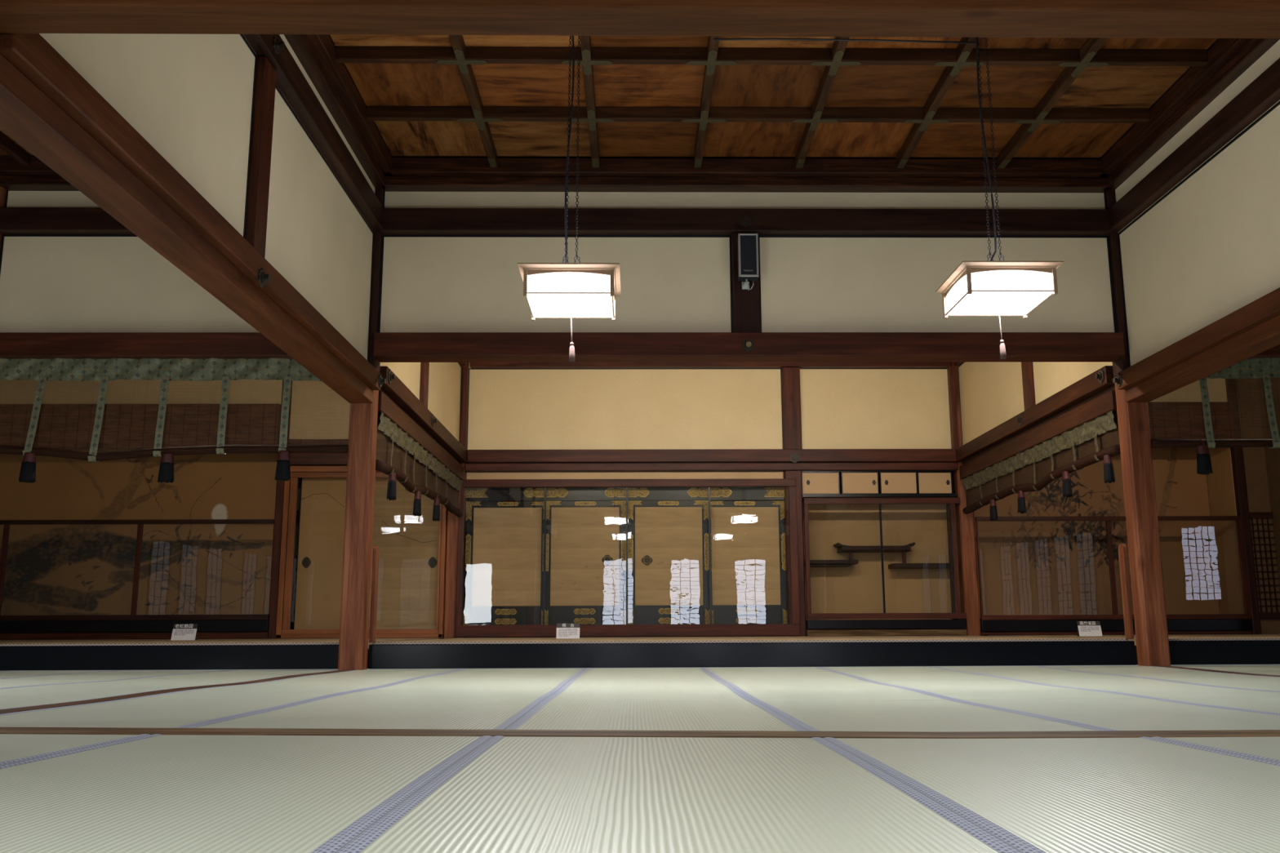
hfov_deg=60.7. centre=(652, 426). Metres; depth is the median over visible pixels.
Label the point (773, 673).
mat
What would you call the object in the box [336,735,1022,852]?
mat
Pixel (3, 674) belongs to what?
mat
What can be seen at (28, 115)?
beam
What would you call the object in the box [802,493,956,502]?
trim
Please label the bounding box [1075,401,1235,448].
bamboo blind
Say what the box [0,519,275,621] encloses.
glass screen
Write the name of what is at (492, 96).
ceiling
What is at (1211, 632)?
trim
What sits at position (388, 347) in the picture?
beam
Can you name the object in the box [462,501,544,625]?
door
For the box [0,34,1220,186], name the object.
roof
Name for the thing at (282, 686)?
mat
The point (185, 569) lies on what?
painting
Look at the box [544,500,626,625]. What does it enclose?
door
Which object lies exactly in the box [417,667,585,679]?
mat
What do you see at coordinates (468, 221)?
trim
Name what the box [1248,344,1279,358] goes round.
trim
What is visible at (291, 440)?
trim
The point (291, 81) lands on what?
trim
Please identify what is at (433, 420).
nail cover
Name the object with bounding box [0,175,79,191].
trim
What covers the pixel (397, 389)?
trim
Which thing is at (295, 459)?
trim
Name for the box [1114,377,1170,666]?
pillar
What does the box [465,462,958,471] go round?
trim
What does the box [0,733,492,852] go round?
mat
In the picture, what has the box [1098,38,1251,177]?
trim
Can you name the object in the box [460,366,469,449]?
trim
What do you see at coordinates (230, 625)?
trim
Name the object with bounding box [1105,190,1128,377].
trim
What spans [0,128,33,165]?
ceiling
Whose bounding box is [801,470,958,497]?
upper cabinet
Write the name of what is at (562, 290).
pendant lamp
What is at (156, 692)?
trim
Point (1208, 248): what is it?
wall
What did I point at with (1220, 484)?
wall
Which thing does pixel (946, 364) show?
trim
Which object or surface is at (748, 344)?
nail cover
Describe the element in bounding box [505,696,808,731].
mat
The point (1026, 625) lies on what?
trim
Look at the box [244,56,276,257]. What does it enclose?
trim
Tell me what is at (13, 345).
trim
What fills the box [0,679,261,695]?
mat
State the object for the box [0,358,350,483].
bamboo blind
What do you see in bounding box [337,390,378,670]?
pillar
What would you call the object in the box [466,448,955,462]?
trim
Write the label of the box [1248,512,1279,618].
lattice door
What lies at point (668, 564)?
door
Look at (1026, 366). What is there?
trim
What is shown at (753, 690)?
mat
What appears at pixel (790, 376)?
trim
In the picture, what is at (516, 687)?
mat
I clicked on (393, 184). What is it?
trim
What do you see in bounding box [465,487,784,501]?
lintel
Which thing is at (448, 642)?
mat
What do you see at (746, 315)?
trim
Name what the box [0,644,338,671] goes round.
step
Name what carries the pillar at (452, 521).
on the platform
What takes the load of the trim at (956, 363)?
attached to the wall at (1208, 248)
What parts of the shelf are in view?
shelf, shelf, shelf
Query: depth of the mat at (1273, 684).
6.88 m
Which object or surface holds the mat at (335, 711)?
on the floor
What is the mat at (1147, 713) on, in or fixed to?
on the floor
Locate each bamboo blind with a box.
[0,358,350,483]
[375,411,462,520]
[961,410,1120,521]
[1147,357,1279,475]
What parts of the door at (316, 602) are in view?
frame, door pull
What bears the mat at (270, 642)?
on the platform
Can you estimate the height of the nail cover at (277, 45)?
0.119 m
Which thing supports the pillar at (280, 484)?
attached to the wall at (508, 408)
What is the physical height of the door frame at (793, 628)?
2.056 m
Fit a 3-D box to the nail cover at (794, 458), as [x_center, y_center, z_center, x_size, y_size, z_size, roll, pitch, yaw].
[1.895,0.417,14.591,0.130,0.149,0.050,0,-10,-1]
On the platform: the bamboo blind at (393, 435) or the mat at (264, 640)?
the mat at (264, 640)
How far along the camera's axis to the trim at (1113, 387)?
11.66 m
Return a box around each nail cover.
[257,267,271,288]
[273,35,284,53]
[377,373,386,387]
[387,369,395,384]
[431,414,437,426]
[739,214,751,226]
[742,338,754,351]
[789,452,799,463]
[1015,413,1022,426]
[1094,368,1104,383]
[1112,373,1122,386]
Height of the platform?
0.165 m
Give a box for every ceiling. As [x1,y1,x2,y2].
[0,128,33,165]
[329,34,1217,168]
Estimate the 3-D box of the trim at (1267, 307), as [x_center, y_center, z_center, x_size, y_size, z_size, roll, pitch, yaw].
[4.346,-0.924,6.908,0.330,0.150,5.780,0,-10,-1]
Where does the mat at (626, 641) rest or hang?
on the platform
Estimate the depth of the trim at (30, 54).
5.16 m
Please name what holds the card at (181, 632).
on the mat at (264, 640)
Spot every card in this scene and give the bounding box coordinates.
[170,623,197,640]
[555,623,579,638]
[1076,621,1102,636]
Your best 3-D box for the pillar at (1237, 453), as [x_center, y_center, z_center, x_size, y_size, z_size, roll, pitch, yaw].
[7.940,0.890,14.765,0.120,3.755,0.120,0,-10,-1]
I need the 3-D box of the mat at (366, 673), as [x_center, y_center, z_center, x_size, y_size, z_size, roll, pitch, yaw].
[-2.042,1.909,8.340,0.875,0.072,2.151,0,-10,-1]
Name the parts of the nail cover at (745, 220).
knob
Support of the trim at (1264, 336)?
attached to the wall at (1208, 248)
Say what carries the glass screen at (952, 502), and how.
on the trim at (819, 624)
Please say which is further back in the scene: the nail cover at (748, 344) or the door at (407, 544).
the door at (407, 544)
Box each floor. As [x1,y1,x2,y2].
[63,638,270,639]
[981,634,1190,635]
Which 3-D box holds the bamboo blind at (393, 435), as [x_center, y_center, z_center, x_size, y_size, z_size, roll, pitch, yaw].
[-2.499,0.663,12.083,0.125,0.769,4.684,0,-10,-1]
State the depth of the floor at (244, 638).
14.25 m
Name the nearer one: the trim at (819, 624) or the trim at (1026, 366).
the trim at (1026, 366)
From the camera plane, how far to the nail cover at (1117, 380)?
9.68 m
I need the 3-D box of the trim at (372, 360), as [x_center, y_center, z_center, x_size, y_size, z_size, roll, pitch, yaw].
[-2.566,-1.306,9.915,0.206,1.739,0.205,0,-10,-1]
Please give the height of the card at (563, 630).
0.169 m
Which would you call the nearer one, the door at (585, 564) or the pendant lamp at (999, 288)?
the pendant lamp at (999, 288)
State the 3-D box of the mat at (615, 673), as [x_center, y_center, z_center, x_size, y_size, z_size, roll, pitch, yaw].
[-0.060,1.911,8.370,0.996,0.062,2.151,0,-10,-1]
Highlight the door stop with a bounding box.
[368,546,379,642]
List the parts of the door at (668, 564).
door pull, paper panel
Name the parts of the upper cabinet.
cupboard door, door frame, door frame, cupboard door, door frame, cupboard door, door frame, cupboard door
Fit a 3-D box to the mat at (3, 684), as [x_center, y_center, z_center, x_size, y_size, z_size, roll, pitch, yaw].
[-4.027,1.528,6.266,0.978,0.088,1.996,0,-10,-1]
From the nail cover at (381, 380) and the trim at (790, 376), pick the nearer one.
the nail cover at (381, 380)
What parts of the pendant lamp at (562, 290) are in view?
frame, lamp shade, pull cord, chain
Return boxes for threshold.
[520,635,786,637]
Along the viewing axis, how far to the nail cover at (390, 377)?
9.95 m
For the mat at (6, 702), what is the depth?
4.96 m
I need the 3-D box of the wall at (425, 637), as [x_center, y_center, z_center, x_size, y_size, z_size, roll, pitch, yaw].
[-3.832,1.631,14.630,2.198,2.400,0.040,0,-10,-1]
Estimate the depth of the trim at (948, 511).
14.60 m
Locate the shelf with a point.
(904, 549)
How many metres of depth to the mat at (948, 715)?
4.18 m
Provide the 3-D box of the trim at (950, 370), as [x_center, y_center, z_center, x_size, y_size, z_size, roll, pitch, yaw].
[4.081,-0.245,14.871,0.070,1.150,0.115,0,-10,-1]
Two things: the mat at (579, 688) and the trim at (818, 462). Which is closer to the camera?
the mat at (579, 688)
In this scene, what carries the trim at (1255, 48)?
attached to the wall at (1208, 248)
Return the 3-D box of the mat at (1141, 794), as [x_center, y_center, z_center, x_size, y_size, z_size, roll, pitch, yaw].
[1.041,0.814,2.453,1.011,0.069,1.844,0,-10,-1]
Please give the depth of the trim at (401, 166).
9.90 m
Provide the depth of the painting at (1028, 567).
15.32 m
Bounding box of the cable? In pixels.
[713,37,976,44]
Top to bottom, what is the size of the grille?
0.365 m
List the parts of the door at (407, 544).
door pull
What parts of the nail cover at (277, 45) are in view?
hexagon plate, knob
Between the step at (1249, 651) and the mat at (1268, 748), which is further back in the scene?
the step at (1249, 651)
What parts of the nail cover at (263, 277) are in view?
hexagon plate, knob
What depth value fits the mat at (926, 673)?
8.14 m
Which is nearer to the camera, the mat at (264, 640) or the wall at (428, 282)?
the wall at (428, 282)
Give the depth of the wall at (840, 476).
14.91 m
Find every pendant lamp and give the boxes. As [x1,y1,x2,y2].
[517,35,621,361]
[935,36,1063,359]
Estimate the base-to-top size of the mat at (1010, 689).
0.048 m
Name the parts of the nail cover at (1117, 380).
knob, hexagon plate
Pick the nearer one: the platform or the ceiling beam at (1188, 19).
the ceiling beam at (1188, 19)
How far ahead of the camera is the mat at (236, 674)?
8.00 m
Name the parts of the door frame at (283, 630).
rail, rail, rail, rail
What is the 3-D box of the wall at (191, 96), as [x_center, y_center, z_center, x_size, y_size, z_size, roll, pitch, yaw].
[-2.559,-1.458,9.463,0.102,1.925,10.820,0,-10,-1]
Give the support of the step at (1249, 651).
attached to the platform
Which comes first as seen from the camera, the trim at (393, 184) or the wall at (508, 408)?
the trim at (393, 184)
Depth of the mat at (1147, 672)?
8.35 m
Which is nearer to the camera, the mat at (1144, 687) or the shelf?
the mat at (1144, 687)
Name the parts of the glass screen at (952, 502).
rail, rail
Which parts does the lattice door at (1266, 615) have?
rail, rail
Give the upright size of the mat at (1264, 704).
0.057 m
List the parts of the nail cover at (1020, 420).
hexagon plate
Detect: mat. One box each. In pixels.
[0,638,439,643]
[0,641,373,648]
[0,669,233,680]
[0,670,116,678]
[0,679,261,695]
[0,680,113,688]
[0,694,124,709]
[0,694,332,728]
[0,733,150,765]
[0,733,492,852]
[122,669,337,679]
[157,678,413,695]
[183,694,546,729]
[285,668,463,679]
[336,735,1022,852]
[337,678,570,697]
[373,640,599,644]
[400,635,1068,641]
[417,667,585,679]
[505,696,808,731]
[548,679,751,699]
[572,667,719,680]
[596,640,820,643]
[702,666,866,681]
[721,680,951,700]
[752,699,1106,732]
[804,638,1128,642]
[817,666,1008,680]
[822,737,1279,852]
[870,679,1148,699]
[928,666,1145,679]
[954,697,1279,730]
[988,634,1279,639]
[1013,678,1279,697]
[1039,665,1279,678]
[1106,637,1279,644]
[1151,737,1279,763]
[1152,677,1279,691]
[1153,697,1279,714]
[1170,664,1279,675]
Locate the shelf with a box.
[809,542,949,568]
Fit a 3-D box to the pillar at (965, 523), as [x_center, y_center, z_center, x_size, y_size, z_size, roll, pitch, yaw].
[4.195,0.924,14.752,0.200,3.834,0.200,0,-10,-1]
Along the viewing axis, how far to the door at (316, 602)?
14.49 m
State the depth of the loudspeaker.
9.72 m
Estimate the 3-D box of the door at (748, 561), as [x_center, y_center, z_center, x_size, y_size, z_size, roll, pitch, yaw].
[1.280,1.856,14.552,1.044,1.746,0.034,0,-10,-1]
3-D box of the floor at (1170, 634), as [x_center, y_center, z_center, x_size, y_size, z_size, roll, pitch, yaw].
[6.094,2.733,14.804,3.575,0.210,0.680,0,-10,-1]
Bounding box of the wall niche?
[802,502,961,620]
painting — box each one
[0,449,278,615]
[973,448,1219,617]
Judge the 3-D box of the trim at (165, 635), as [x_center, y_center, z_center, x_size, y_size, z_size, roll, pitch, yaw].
[-7.258,2.721,14.209,4.525,0.088,0.090,0,-10,-1]
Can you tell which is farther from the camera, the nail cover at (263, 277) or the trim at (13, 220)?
the trim at (13, 220)
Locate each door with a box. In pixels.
[290,477,346,629]
[368,477,439,629]
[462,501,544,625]
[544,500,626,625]
[627,500,710,624]
[710,500,787,624]
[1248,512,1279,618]
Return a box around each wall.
[0,190,1116,332]
[0,362,1227,479]
[39,33,462,441]
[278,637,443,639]
[462,471,981,638]
[957,39,1279,444]
[1205,447,1244,613]
[1235,377,1279,634]
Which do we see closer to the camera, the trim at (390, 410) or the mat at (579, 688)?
the mat at (579, 688)
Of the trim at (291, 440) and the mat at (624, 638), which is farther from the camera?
the trim at (291, 440)
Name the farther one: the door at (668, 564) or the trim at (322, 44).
the door at (668, 564)
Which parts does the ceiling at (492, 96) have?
metal plate, metal plate, metal plate, metal plate, metal plate, metal plate, metal plate, metal plate, metal plate, metal plate, metal plate, metal plate, metal plate, metal plate, metal plate, metal plate, metal plate, metal plate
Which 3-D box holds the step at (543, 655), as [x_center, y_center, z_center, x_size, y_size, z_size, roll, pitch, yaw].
[0.877,1.989,9.532,6.653,0.206,0.120,0,-10,-1]
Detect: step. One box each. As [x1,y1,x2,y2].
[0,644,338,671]
[368,640,1136,669]
[1168,640,1279,665]
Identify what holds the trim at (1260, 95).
attached to the wall at (1208, 248)
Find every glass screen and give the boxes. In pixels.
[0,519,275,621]
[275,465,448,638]
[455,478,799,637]
[803,497,966,619]
[975,515,1251,620]
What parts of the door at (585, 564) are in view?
paper panel, door pull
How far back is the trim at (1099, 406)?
11.54 m
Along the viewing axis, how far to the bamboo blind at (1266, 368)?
9.75 m
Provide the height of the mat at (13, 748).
0.099 m
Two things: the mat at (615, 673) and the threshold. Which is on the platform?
the threshold
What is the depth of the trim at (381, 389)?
11.64 m
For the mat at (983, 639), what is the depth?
9.66 m
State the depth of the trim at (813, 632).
14.29 m
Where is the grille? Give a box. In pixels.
[740,235,756,274]
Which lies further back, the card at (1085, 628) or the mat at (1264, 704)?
the card at (1085, 628)
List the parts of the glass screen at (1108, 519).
rail, rail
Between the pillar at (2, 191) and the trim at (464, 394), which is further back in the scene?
the trim at (464, 394)
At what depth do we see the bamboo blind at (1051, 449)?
11.56 m
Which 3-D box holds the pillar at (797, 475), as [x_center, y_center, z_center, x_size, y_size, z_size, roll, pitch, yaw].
[1.887,1.714,14.571,0.235,2.234,0.235,0,-10,-1]
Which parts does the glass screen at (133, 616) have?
rail, rail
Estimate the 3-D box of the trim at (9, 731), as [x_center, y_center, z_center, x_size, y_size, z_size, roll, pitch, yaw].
[-0.528,0.988,3.437,17.650,0.105,0.193,0,-10,-1]
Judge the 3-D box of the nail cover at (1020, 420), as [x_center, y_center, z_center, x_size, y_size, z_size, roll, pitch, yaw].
[4.074,-0.075,12.178,0.050,0.139,0.121,0,-10,-1]
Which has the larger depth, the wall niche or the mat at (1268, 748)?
the wall niche
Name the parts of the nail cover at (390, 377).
hexagon plate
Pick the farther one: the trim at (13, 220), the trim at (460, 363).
the trim at (460, 363)
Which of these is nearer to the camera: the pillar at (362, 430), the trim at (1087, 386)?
the pillar at (362, 430)
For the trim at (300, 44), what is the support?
attached to the wall at (191, 96)
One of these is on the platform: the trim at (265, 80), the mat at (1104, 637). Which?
the mat at (1104, 637)
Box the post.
[1118,543,1133,639]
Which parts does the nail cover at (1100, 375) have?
knob, hexagon plate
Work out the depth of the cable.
7.71 m
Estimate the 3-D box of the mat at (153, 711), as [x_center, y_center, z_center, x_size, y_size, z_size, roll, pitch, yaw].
[-1.981,1.175,4.413,0.875,0.093,1.831,0,-10,-1]
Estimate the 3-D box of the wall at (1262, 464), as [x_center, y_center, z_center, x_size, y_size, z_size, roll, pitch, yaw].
[8.195,0.773,14.120,0.370,3.800,1.400,0,-10,-1]
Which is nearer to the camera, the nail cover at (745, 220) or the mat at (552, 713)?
the mat at (552, 713)
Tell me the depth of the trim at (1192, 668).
8.35 m
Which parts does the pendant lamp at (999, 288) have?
chain, lamp shade, pull cord, frame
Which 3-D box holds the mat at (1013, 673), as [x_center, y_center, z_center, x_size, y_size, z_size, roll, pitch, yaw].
[2.863,1.909,8.416,0.913,0.058,2.151,0,-10,-1]
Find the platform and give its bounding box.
[367,644,1137,668]
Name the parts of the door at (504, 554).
paper panel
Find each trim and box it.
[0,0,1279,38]
[0,33,380,390]
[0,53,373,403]
[0,156,59,175]
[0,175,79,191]
[0,207,133,234]
[0,332,293,359]
[0,619,268,632]
[0,631,267,639]
[0,669,355,714]
[0,727,1279,738]
[243,34,383,231]
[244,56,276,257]
[284,34,385,188]
[287,439,391,447]
[289,452,424,466]
[306,34,392,176]
[368,188,383,372]
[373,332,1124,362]
[377,391,463,479]
[378,387,460,463]
[379,208,1113,235]
[379,366,466,462]
[381,176,1109,192]
[384,157,1110,177]
[420,362,429,408]
[458,362,466,365]
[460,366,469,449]
[465,462,957,463]
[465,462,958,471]
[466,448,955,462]
[470,361,951,368]
[731,233,759,332]
[781,367,802,448]
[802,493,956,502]
[806,619,967,629]
[806,629,966,635]
[946,366,959,448]
[946,504,959,619]
[954,361,964,365]
[955,365,1115,462]
[959,390,1117,479]
[962,384,1115,464]
[980,618,1253,631]
[981,630,1252,635]
[1021,361,1035,410]
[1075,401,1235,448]
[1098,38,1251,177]
[1104,38,1279,190]
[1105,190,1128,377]
[1108,57,1279,231]
[1116,287,1279,389]
[1124,315,1279,402]
[1156,666,1279,676]
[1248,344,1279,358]
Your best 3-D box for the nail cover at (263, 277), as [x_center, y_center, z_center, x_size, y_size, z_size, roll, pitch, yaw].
[-2.323,-0.891,6.559,0.050,0.123,0.107,0,-10,-1]
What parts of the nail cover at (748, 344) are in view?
knob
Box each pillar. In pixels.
[0,186,6,248]
[267,379,292,638]
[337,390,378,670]
[443,362,468,639]
[783,471,806,636]
[951,361,981,635]
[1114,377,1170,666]
[1225,378,1262,634]
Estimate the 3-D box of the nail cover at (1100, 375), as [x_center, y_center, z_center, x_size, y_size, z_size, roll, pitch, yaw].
[4.106,-0.462,10.074,0.050,0.139,0.121,0,-10,-1]
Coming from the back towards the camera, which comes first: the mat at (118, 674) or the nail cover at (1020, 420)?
the nail cover at (1020, 420)
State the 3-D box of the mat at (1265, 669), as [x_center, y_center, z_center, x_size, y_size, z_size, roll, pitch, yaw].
[4.861,1.905,8.447,0.958,0.058,2.151,0,-10,-1]
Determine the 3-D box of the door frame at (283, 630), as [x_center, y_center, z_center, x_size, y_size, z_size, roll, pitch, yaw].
[-3.803,1.637,14.385,2.148,2.253,0.080,0,-10,-1]
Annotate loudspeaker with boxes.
[737,233,759,290]
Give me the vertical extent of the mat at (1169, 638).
0.058 m
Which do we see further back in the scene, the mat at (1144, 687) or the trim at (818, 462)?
the trim at (818, 462)
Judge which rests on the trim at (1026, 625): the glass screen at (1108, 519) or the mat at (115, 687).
the glass screen at (1108, 519)
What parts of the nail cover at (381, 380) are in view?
hexagon plate, knob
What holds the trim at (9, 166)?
attached to the wall at (428, 282)

